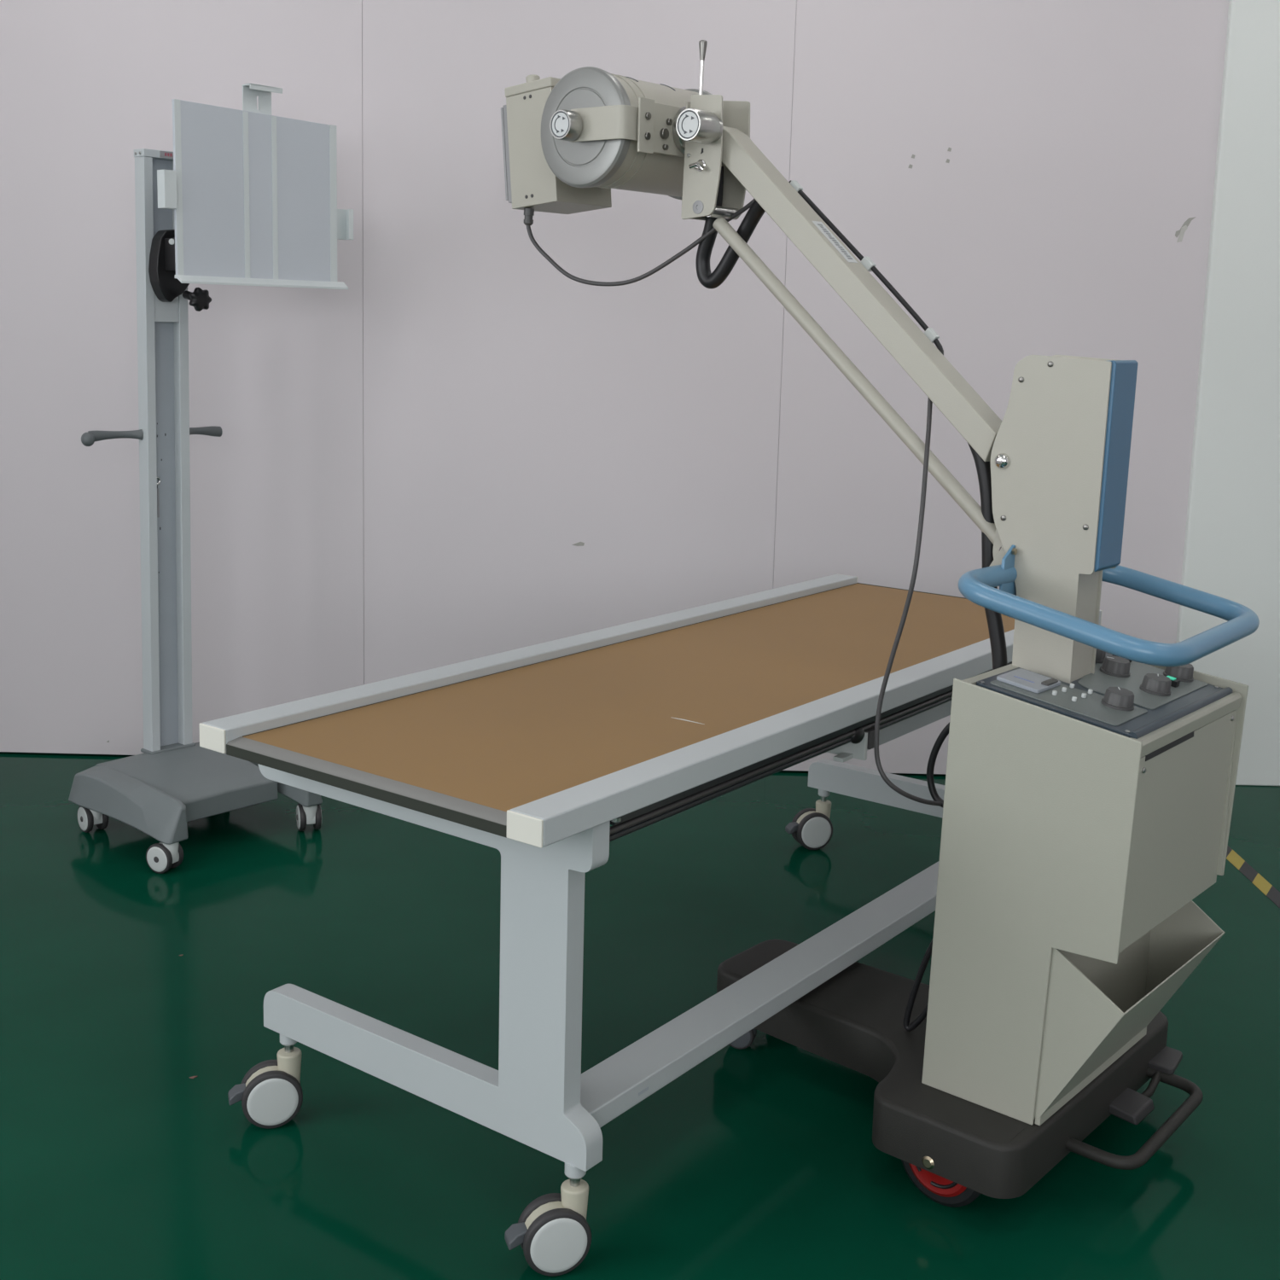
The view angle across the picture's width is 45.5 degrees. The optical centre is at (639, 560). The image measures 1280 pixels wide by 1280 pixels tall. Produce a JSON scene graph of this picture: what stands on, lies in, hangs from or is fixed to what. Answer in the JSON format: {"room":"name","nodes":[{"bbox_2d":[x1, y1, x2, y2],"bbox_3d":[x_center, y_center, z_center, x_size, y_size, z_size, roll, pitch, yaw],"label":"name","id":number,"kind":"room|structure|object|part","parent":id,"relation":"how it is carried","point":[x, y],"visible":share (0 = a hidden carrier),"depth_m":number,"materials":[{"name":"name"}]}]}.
{"room":"radiology room","nodes":[
{"label":"radiology room","id":0,"kind":"room"},
{"bbox_2d":[0,0,1279,785],"bbox_3d":[0.076,-1.001,4.465,6.900,3.300,0.170,1,9,0],"label":"wall","id":1,"kind":"structure","parent":0,"point":[470,447],"depth_m":4.45,"materials":[{"name":"grey paint"}]},
{"bbox_3d":[-1.410,-1.033,4.405,1.226,3.290,0.034,1,9,0],"label":"wall panel","id":2,"kind":"part","parent":1,"relation":"part of","materials":[{"name":"white paint"}]},
{"bbox_3d":[-0.185,-1.003,4.415,1.222,3.290,0.034,1,9,0],"label":"wall panel","id":3,"kind":"part","parent":1,"relation":"part of","materials":[{"name":"white paint"}]},
{"bbox_3d":[1.046,-0.972,4.425,1.239,3.290,0.034,1,9,0],"label":"wall panel","id":4,"kind":"part","parent":1,"relation":"part of","materials":[{"name":"white paint"}]},
{"bbox_2d":[0,751,1279,1279],"bbox_3d":[0.017,1.280,0.938,6.900,0.100,8.051,2,9,0],"label":"floor","id":5,"kind":"structure","parent":0,"point":[760,1160],"depth_m":2.75,"materials":[{"name":"green paint"}]},
{"bbox_2d":[68,82,354,873],"bbox_3d":[-1.075,-0.243,3.945,0.494,1.906,0.708,9,12,41],"label":"stand","id":6,"kind":"object","parent":5,"relation":"on","point":[247,196],"visible":1,"depth_m":3.93,"materials":[{"name":"paint"}]},
{"bbox_3d":[-1.409,-0.310,3.901,0.037,0.035,0.033,9,12,41],"label":"handle","id":7,"kind":"part","parent":6,"relation":"part of","materials":[{"name":"black plastic"}]},
{"bbox_3d":[-1.356,-0.323,3.946,0.139,0.030,0.032,-5,11,-36],"label":"push handle","id":8,"kind":"part","parent":6,"relation":"part of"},
{"bbox_3d":[-1.283,0.602,3.853,0.476,0.102,0.119,9,12,41],"label":"leg","id":9,"kind":"part","parent":6,"relation":"part of","materials":[{"name":"grey metal"}]},
{"bbox_3d":[-1.194,-1.038,3.917,0.001,0.017,0.081,9,12,41],"label":"name plate","id":10,"kind":"part","parent":6,"relation":"part of","materials":[{"name":"plastic"}]},
{"bbox_3d":[-1.208,-0.757,3.923,0.042,0.183,0.096,9,12,41],"label":"clamp arm","id":11,"kind":"part","parent":6,"relation":"part of","materials":[{"name":"black plastic"}]},
{"bbox_3d":[-1.136,-0.667,3.903,0.072,0.060,0.059,9,12,41],"label":"star knob","id":12,"kind":"part","parent":6,"relation":"part of","materials":[{"name":"black plastic"}]},
{"bbox_3d":[-1.189,-0.348,4.133,0.032,0.032,0.135,6,10,28],"label":"push handle","id":13,"kind":"part","parent":6,"relation":"part of","materials":[{"name":"grey plastic"}]},
{"bbox_3d":[-0.960,-0.916,3.850,0.010,0.420,0.476,9,12,41],"label":"cassette plate","id":14,"kind":"part","parent":6,"relation":"part of","materials":[{"name":"plastic"}]},
{"bbox_3d":[-1.033,0.564,4.133,0.476,0.102,0.119,9,12,41],"label":"leg","id":15,"kind":"part","parent":6,"relation":"part of","materials":[{"name":"grey metal"}]},
{"bbox_2d":[199,574,1102,1276],"bbox_3d":[0.171,0.536,3.050,0.745,0.715,2.008,8,11,36],"label":"examination table","id":16,"kind":"object","parent":5,"relation":"on","point":[530,754],"visible":0.77,"depth_m":2.48,"materials":[{"name":"white paint"}]},
{"bbox_3d":[-0.592,0.826,2.579,0.023,0.034,0.023,8,11,36],"label":"stem","id":17,"kind":"part","parent":16,"relation":"part of","materials":[{"name":"metal"}]},
{"bbox_3d":[-0.341,0.572,2.357,0.708,0.516,0.038,8,11,36],"label":"frame","id":18,"kind":"part","parent":16,"relation":"part of","materials":[{"name":"white paint"}]},
{"bbox_3d":[-0.064,0.167,3.178,0.063,0.039,2.000,8,11,36],"label":"rail","id":19,"kind":"part","parent":16,"relation":"part of","materials":[{"name":"white metal"}]},
{"bbox_3d":[-0.094,0.899,2.205,0.023,0.034,0.023,8,11,36],"label":"stem","id":20,"kind":"part","parent":16,"relation":"part of","materials":[{"name":"metal"}]},
{"bbox_3d":[0.471,0.297,2.833,0.011,0.011,1.740,8,11,36],"label":"track rod","id":21,"kind":"part","parent":16,"relation":"part of","materials":[{"name":"black metal"}]},
{"bbox_3d":[0.475,0.286,2.829,0.011,0.011,1.740,8,11,36],"label":"track rod","id":22,"kind":"part","parent":16,"relation":"part of","materials":[{"name":"black metal"}]},
{"bbox_3d":[0.452,0.241,2.796,0.063,0.039,2.000,8,11,36],"label":"rail","id":23,"kind":"part","parent":16,"relation":"part of","materials":[{"name":"white metal"}]},
{"bbox_3d":[0.481,0.628,4.000,0.023,0.034,0.023,8,11,36],"label":"stem","id":24,"kind":"part","parent":16,"relation":"part of","materials":[{"name":"metal"}]},
{"bbox_3d":[0.735,0.376,3.773,0.708,0.516,0.038,8,11,36],"label":"frame","id":25,"kind":"part","parent":16,"relation":"part of","materials":[{"name":"white paint"}]},
{"bbox_2d":[826,700,951,762],"bbox_3d":[0.361,0.280,3.125,0.676,0.104,0.862,2,9,0],"label":"tray","id":26,"kind":"object","parent":16,"relation":"on","point":[897,722],"depth_m":2.84,"materials":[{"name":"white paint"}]},
{"bbox_2d":[500,40,1259,1207],"bbox_3d":[0.312,0.008,2.747,1.475,1.860,0.640,9,11,38],"label":"mobile x-ray machine","id":27,"kind":"object","parent":5,"relation":"on","point":[1087,804],"visible":0.99,"depth_m":2.40,"materials":[{"name":"beige plastic"}]},
{"bbox_3d":[-0.208,-0.937,2.978,0.028,0.018,0.027,9,12,39],"label":"centering knob","id":28,"kind":"part","parent":27,"relation":"part of","materials":[{"name":"beige plastic"}]},
{"bbox_3d":[-0.130,-0.783,2.750,0.053,0.053,0.040,9,12,39],"label":"fork knob","id":29,"kind":"part","parent":27,"relation":"part of","materials":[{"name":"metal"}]},
{"bbox_3d":[0.057,-0.783,2.779,0.010,0.094,0.190,9,12,39],"label":"fork plate","id":30,"kind":"part","parent":27,"relation":"part of","materials":[{"name":"beige metal"}]},
{"bbox_3d":[0.108,-0.769,2.709,0.057,0.057,0.072,9,12,39],"label":"lock knob","id":31,"kind":"part","parent":27,"relation":"part of","materials":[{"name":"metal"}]},
{"bbox_3d":[0.112,-0.866,2.783,0.010,0.111,0.007,9,12,39],"label":"lock lever","id":32,"kind":"part","parent":27,"relation":"part of","materials":[{"name":"silver metal"}]},
{"bbox_3d":[0.113,-0.730,2.762,0.087,0.220,0.005,9,12,39],"label":"yoke plate","id":33,"kind":"part","parent":27,"relation":"part of","materials":[{"name":"beige metal"}]},
{"bbox_3d":[0.167,-0.740,2.830,0.087,0.220,0.005,9,12,39],"label":"yoke plate","id":34,"kind":"part","parent":27,"relation":"part of","materials":[{"name":"beige metal"}]},
{"bbox_2d":[817,223,852,259],"bbox_3d":[0.339,-0.554,2.652,0.068,0.061,0.014,9,12,39],"label":"print","id":35,"kind":"object","parent":27,"relation":"attached to","point":[823,229],"depth_m":2.65,"materials":[{"name":"grey"}]},
{"bbox_3d":[0.368,-0.327,2.654,0.619,0.542,0.025,9,12,39],"label":"stay rod","id":36,"kind":"part","parent":27,"relation":"part of","materials":[{"name":"beige metal"}]},
{"bbox_3d":[0.366,-0.475,2.639,0.608,0.563,0.058,9,12,39],"label":"arm","id":37,"kind":"part","parent":27,"relation":"part of"},
{"bbox_3d":[0.584,0.529,2.311,0.315,0.672,0.005,9,12,39],"label":"panel","id":38,"kind":"part","parent":27,"relation":"part of","materials":[{"name":"beige metal"}]},
{"bbox_3d":[0.634,-0.064,2.406,0.189,0.513,0.004,9,12,39],"label":"column plate","id":39,"kind":"part","parent":27,"relation":"part of","materials":[{"name":"beige metal"}]},
{"bbox_3d":[0.654,0.208,2.331,0.206,0.030,0.122,9,12,39],"label":"control panel","id":40,"kind":"part","parent":27,"relation":"part of","materials":[{"name":"grey plastic"}]},
{"bbox_3d":[0.690,-0.073,2.472,0.189,0.513,0.004,9,12,39],"label":"column plate","id":41,"kind":"part","parent":27,"relation":"part of","materials":[{"name":"beige metal"}]},
{"bbox_3d":[0.737,0.202,2.417,0.255,0.042,0.392,9,12,39],"label":"console plate","id":42,"kind":"part","parent":27,"relation":"part of","materials":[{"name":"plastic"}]},
{"bbox_3d":[0.759,0.154,2.549,0.036,0.027,0.035,9,12,39],"label":"dial knob","id":43,"kind":"part","parent":27,"relation":"part of","materials":[{"name":"black plastic"}]},
{"bbox_3d":[0.746,0.067,2.396,0.362,0.098,0.467,9,12,39],"label":"push handle","id":44,"kind":"part","parent":27,"relation":"part of","materials":[{"name":"blue paint"}]},
{"bbox_3d":[0.744,0.684,2.475,0.002,0.271,0.408,9,12,39],"label":"bin plate","id":45,"kind":"part","parent":27,"relation":"part of","materials":[{"name":"beige metal"}]},
{"bbox_3d":[0.775,0.172,2.489,0.048,0.029,0.048,9,12,39],"label":"dial knob","id":46,"kind":"part","parent":27,"relation":"part of","materials":[{"name":"black plastic"}]},
{"bbox_3d":[0.725,0.209,2.316,0.048,0.029,0.048,9,12,39],"label":"dial knob","id":47,"kind":"part","parent":27,"relation":"part of","materials":[{"name":"black plastic"}]},
{"bbox_3d":[0.793,0.193,2.462,0.165,0.024,0.237,9,12,39],"label":"control panel","id":48,"kind":"part","parent":27,"relation":"part of","materials":[{"name":"grey plastic"}]},
{"bbox_3d":[0.816,0.195,2.417,0.048,0.029,0.048,9,12,39],"label":"dial knob","id":49,"kind":"part","parent":27,"relation":"part of","materials":[{"name":"black plastic"}]},
{"bbox_2d":[1166,675,1175,680],"bbox_3d":[0.856,0.189,2.463,0.014,0.003,0.014,9,12,39],"label":"lamp","id":50,"kind":"object","parent":27,"relation":"on","point":[1171,677],"depth_m":2.46,"materials":[{"name":"teal plastic"}]},
{"bbox_2d":[1170,679,1180,687],"bbox_3d":[0.857,0.196,2.463,0.022,0.013,0.015,9,12,39],"label":"rocker switch","id":51,"kind":"object","parent":27,"relation":"attached to","point":[1175,683],"depth_m":2.45,"materials":[{"name":"black plastic"}]},
{"bbox_3d":[0.833,0.410,2.362,0.012,0.298,0.413,9,12,39],"label":"panel","id":52,"kind":"part","parent":27,"relation":"part of","materials":[{"name":"beige metal"}]},
{"bbox_3d":[0.886,0.181,2.512,0.048,0.029,0.048,9,12,39],"label":"dial knob","id":53,"kind":"part","parent":27,"relation":"part of","materials":[{"name":"black plastic"}]},
{"bbox_3d":[0.858,0.485,2.630,0.319,0.674,0.005,9,12,39],"label":"panel","id":54,"kind":"part","parent":27,"relation":"part of","materials":[{"name":"beige metal"}]},
{"bbox_2d":[1226,845,1279,907],"bbox_3d":[1.557,0.858,3.524,0.043,0.001,1.470,2,9,0],"label":"tape","id":55,"kind":"object","parent":5,"relation":"on","point":[1241,864],"visible":0.66,"depth_m":3.88,"materials":[{"name":"plastic"}]}
]}

